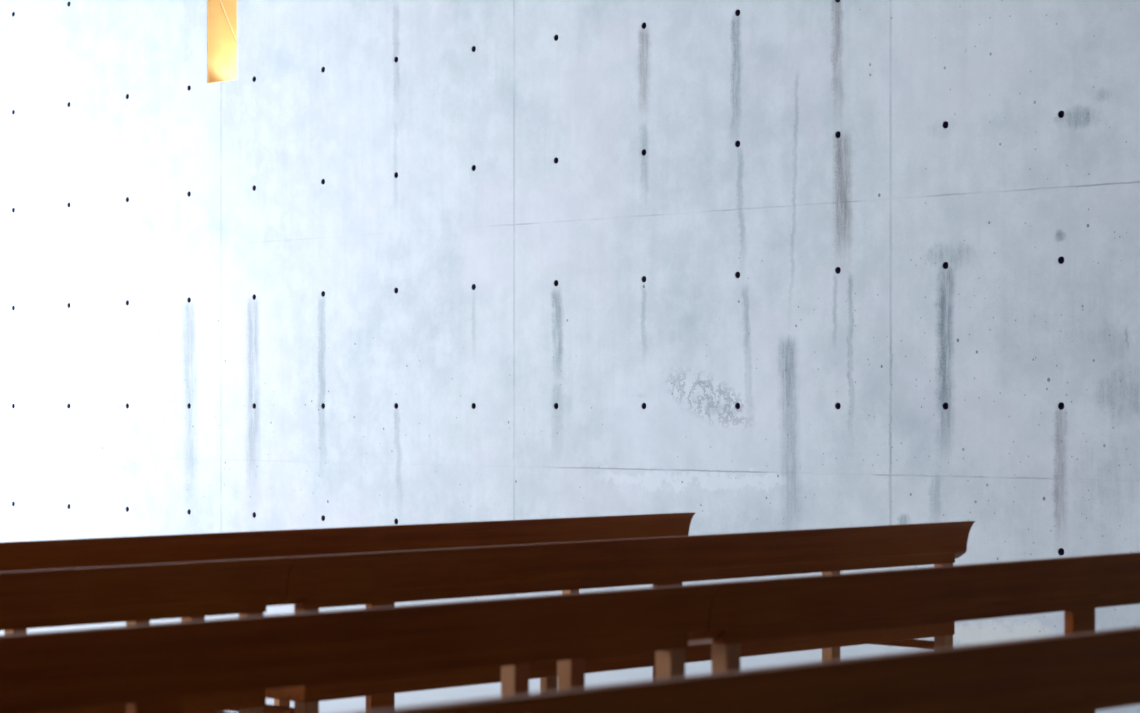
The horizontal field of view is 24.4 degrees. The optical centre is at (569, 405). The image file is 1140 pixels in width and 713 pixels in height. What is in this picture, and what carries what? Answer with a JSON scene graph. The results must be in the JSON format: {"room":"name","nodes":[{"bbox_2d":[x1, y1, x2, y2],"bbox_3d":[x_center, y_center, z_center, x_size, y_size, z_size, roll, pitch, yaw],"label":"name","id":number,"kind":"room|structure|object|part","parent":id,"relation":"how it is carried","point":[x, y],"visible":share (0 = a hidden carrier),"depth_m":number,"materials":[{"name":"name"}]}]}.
{"room":"church interior","nodes":[
{"label":"church interior","id":0,"kind":"room"},
{"bbox_2d":[0,0,1139,649],"bbox_3d":[2.194,-1.875,11.034,19.272,5.850,0.500,0,0,44],"label":"wall","id":1,"kind":"structure","parent":0,"point":[741,266],"depth_m":12.82,"materials":[{"name":"concrete"}]},
{"bbox_2d":[207,0,236,83],"bbox_3d":[-1.767,-2.854,14.908,0.269,2.092,0.498,0,0,44],"label":"window","id":2,"kind":"structure","parent":1,"relation":"in","point":[221,14],"depth_m":14.89,"materials":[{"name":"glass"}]},
{"bbox_2d":[0,604,1139,712],"bbox_3d":[-2.865,1.150,5.859,19.872,0.200,14.974,0,0,44],"label":"floor","id":3,"kind":"structure","parent":0,"point":[433,696],"depth_m":10.32,"materials":[{"name":"grey concrete"}]},
{"bbox_2d":[0,557,294,712],"bbox_3d":[-1.639,0.688,4.973,0.496,0.724,2.487,0,0,44],"label":"bench","id":4,"kind":"object","parent":3,"relation":"on","point":[142,593],"visible":0.72,"depth_m":5.45,"materials":[{"name":"brown wood"}]},
{"bbox_3d":[-1.498,0.426,4.834,0.033,0.033,2.387,0,0,44],"label":"rail","id":5,"kind":"part","parent":4,"relation":"part of","materials":[{"name":"brown wood"}]},
{"bbox_3d":[-0.975,0.739,5.956,0.040,0.622,0.040,0,0,44],"label":"leg","id":6,"kind":"part","parent":4,"relation":"part of","materials":[{"name":"brown wood"}]},
{"bbox_3d":[-1.488,0.380,4.825,0.075,0.107,2.487,0,0,44],"label":"backrest","id":7,"kind":"part","parent":4,"relation":"part of","materials":[{"name":"brown wood"}]},
{"bbox_3d":[-1.647,0.625,4.981,0.453,0.043,2.383,0,0,44],"label":"seat","id":8,"kind":"part","parent":4,"relation":"part of","materials":[{"name":"brown wood"}]},
{"bbox_3d":[-0.686,0.731,5.673,0.040,0.639,0.040,0,0,44],"label":"leg","id":9,"kind":"part","parent":4,"relation":"part of","materials":[{"name":"brown wood"}]},
{"bbox_2d":[0,512,694,710],"bbox_3d":[-0.662,0.688,7.353,0.496,0.724,2.487,0,0,44],"label":"bench","id":10,"kind":"object","parent":3,"relation":"on","point":[134,550],"visible":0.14,"depth_m":7.06,"materials":[{"name":"brown wood"}]},
{"bbox_3d":[-1.341,0.731,6.383,0.040,0.639,0.040,0,0,44],"label":"leg","id":11,"kind":"part","parent":10,"relation":"part of","materials":[{"name":"brown wood"}]},
{"bbox_3d":[-0.511,0.380,7.205,0.075,0.107,2.487,0,0,44],"label":"backrest","id":12,"kind":"part","parent":10,"relation":"part of","materials":[{"name":"brown wood"}]},
{"bbox_3d":[0.002,0.739,8.336,0.040,0.622,0.040,0,0,44],"label":"leg","id":13,"kind":"part","parent":10,"relation":"part of","materials":[{"name":"brown wood"}]},
{"bbox_2d":[0,583,719,712],"bbox_3d":[-0.770,0.688,4.123,0.496,0.724,2.487,0,0,44],"label":"bench","id":14,"kind":"object","parent":3,"relation":"on","point":[150,668],"visible":1,"depth_m":4.21,"materials":[{"name":"brown wood"}]},
{"bbox_3d":[-0.629,0.426,3.985,0.033,0.033,2.387,0,0,44],"label":"rail","id":15,"kind":"part","parent":14,"relation":"part of","materials":[{"name":"brown wood"}]},
{"bbox_3d":[-0.106,0.739,5.107,0.040,0.622,0.040,0,0,44],"label":"leg","id":16,"kind":"part","parent":14,"relation":"part of","materials":[{"name":"brown wood"}]},
{"bbox_3d":[0.183,0.731,4.824,0.040,0.639,0.040,0,0,44],"label":"leg","id":17,"kind":"part","parent":14,"relation":"part of","materials":[{"name":"brown wood"}]},
{"bbox_2d":[353,702,463,712],"bbox_3d":[-1.162,0.688,2.171,0.496,0.724,2.487,0,0,44],"label":"bench","id":18,"kind":"object","parent":3,"relation":"on","point":[447,707],"visible":1,"depth_m":2.86,"materials":[{"name":"brown wood"}]},
{"bbox_2d":[181,521,974,712],"bbox_3d":[0.102,0.688,6.753,0.496,0.724,2.487,0,0,44],"label":"bench","id":19,"kind":"object","parent":3,"relation":"on","point":[314,582],"visible":0.63,"depth_m":6.43,"materials":[{"name":"brown wood"}]},
{"bbox_3d":[-0.867,0.739,6.067,0.040,0.622,0.040,0,0,44],"label":"leg","id":20,"kind":"part","parent":19,"relation":"part of","materials":[{"name":"brown wood"}]},
{"bbox_3d":[-0.722,0.677,5.926,0.369,0.022,0.024,0,0,44],"label":"rail","id":21,"kind":"part","parent":19,"relation":"part of","materials":[{"name":"brown wood"}]},
{"bbox_3d":[-0.577,0.731,5.784,0.040,0.639,0.040,0,0,44],"label":"leg","id":22,"kind":"part","parent":19,"relation":"part of","materials":[{"name":"brown wood"}]},
{"bbox_3d":[0.093,0.625,6.761,0.453,0.043,2.383,0,0,44],"label":"seat","id":23,"kind":"part","parent":19,"relation":"part of","materials":[{"name":"brown wood"}]},
{"bbox_3d":[0.243,0.426,6.615,0.033,0.033,2.387,0,0,44],"label":"rail","id":24,"kind":"part","parent":19,"relation":"part of","materials":[{"name":"brown wood"}]},
{"bbox_3d":[0.252,0.380,6.606,0.075,0.107,2.487,0,0,44],"label":"backrest","id":25,"kind":"part","parent":19,"relation":"part of","materials":[{"name":"brown wood"}]},
{"bbox_3d":[0.765,0.739,7.737,0.040,0.622,0.040,0,0,44],"label":"leg","id":26,"kind":"part","parent":19,"relation":"part of","materials":[{"name":"brown wood"}]},
{"bbox_3d":[0.910,0.677,7.595,0.369,0.022,0.024,0,0,44],"label":"rail","id":27,"kind":"part","parent":19,"relation":"part of","materials":[{"name":"brown wood"}]},
{"bbox_3d":[1.055,0.731,7.454,0.040,0.639,0.040,0,0,44],"label":"leg","id":28,"kind":"part","parent":19,"relation":"part of","materials":[{"name":"brown wood"}]},
{"bbox_2d":[450,626,1139,712],"bbox_3d":[0.579,0.688,3.951,0.496,0.724,2.487,0,0,44],"label":"bench","id":29,"kind":"object","parent":3,"relation":"on","point":[1085,672],"visible":0.96,"depth_m":3.50,"materials":[{"name":"brown wood"}]},
{"bbox_3d":[0.720,0.426,3.813,0.033,0.033,2.387,0,0,44],"label":"rail","id":30,"kind":"part","parent":29,"relation":"part of","materials":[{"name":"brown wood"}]},
{"bbox_2d":[557,552,1139,712],"bbox_3d":[0.970,0.688,5.904,0.496,0.724,2.487,0,0,44],"label":"bench","id":31,"kind":"object","parent":3,"relation":"on","point":[803,606],"visible":0.52,"depth_m":5.29,"materials":[{"name":"brown wood"}]},
{"bbox_3d":[0.002,0.739,5.218,0.040,0.622,0.040,0,0,44],"label":"leg","id":32,"kind":"part","parent":31,"relation":"part of","materials":[{"name":"brown wood"}]},
{"bbox_3d":[0.292,0.731,4.935,0.040,0.639,0.040,0,0,44],"label":"leg","id":33,"kind":"part","parent":31,"relation":"part of","materials":[{"name":"brown wood"}]},
{"bbox_3d":[1.121,0.380,5.757,0.075,0.107,2.487,0,0,44],"label":"backrest","id":34,"kind":"part","parent":31,"relation":"part of","materials":[{"name":"brown wood"}]},
{"bbox_3d":[1.112,0.426,5.766,0.033,0.033,2.387,0,0,44],"label":"rail","id":35,"kind":"part","parent":31,"relation":"part of","materials":[{"name":"brown wood"}]}
]}

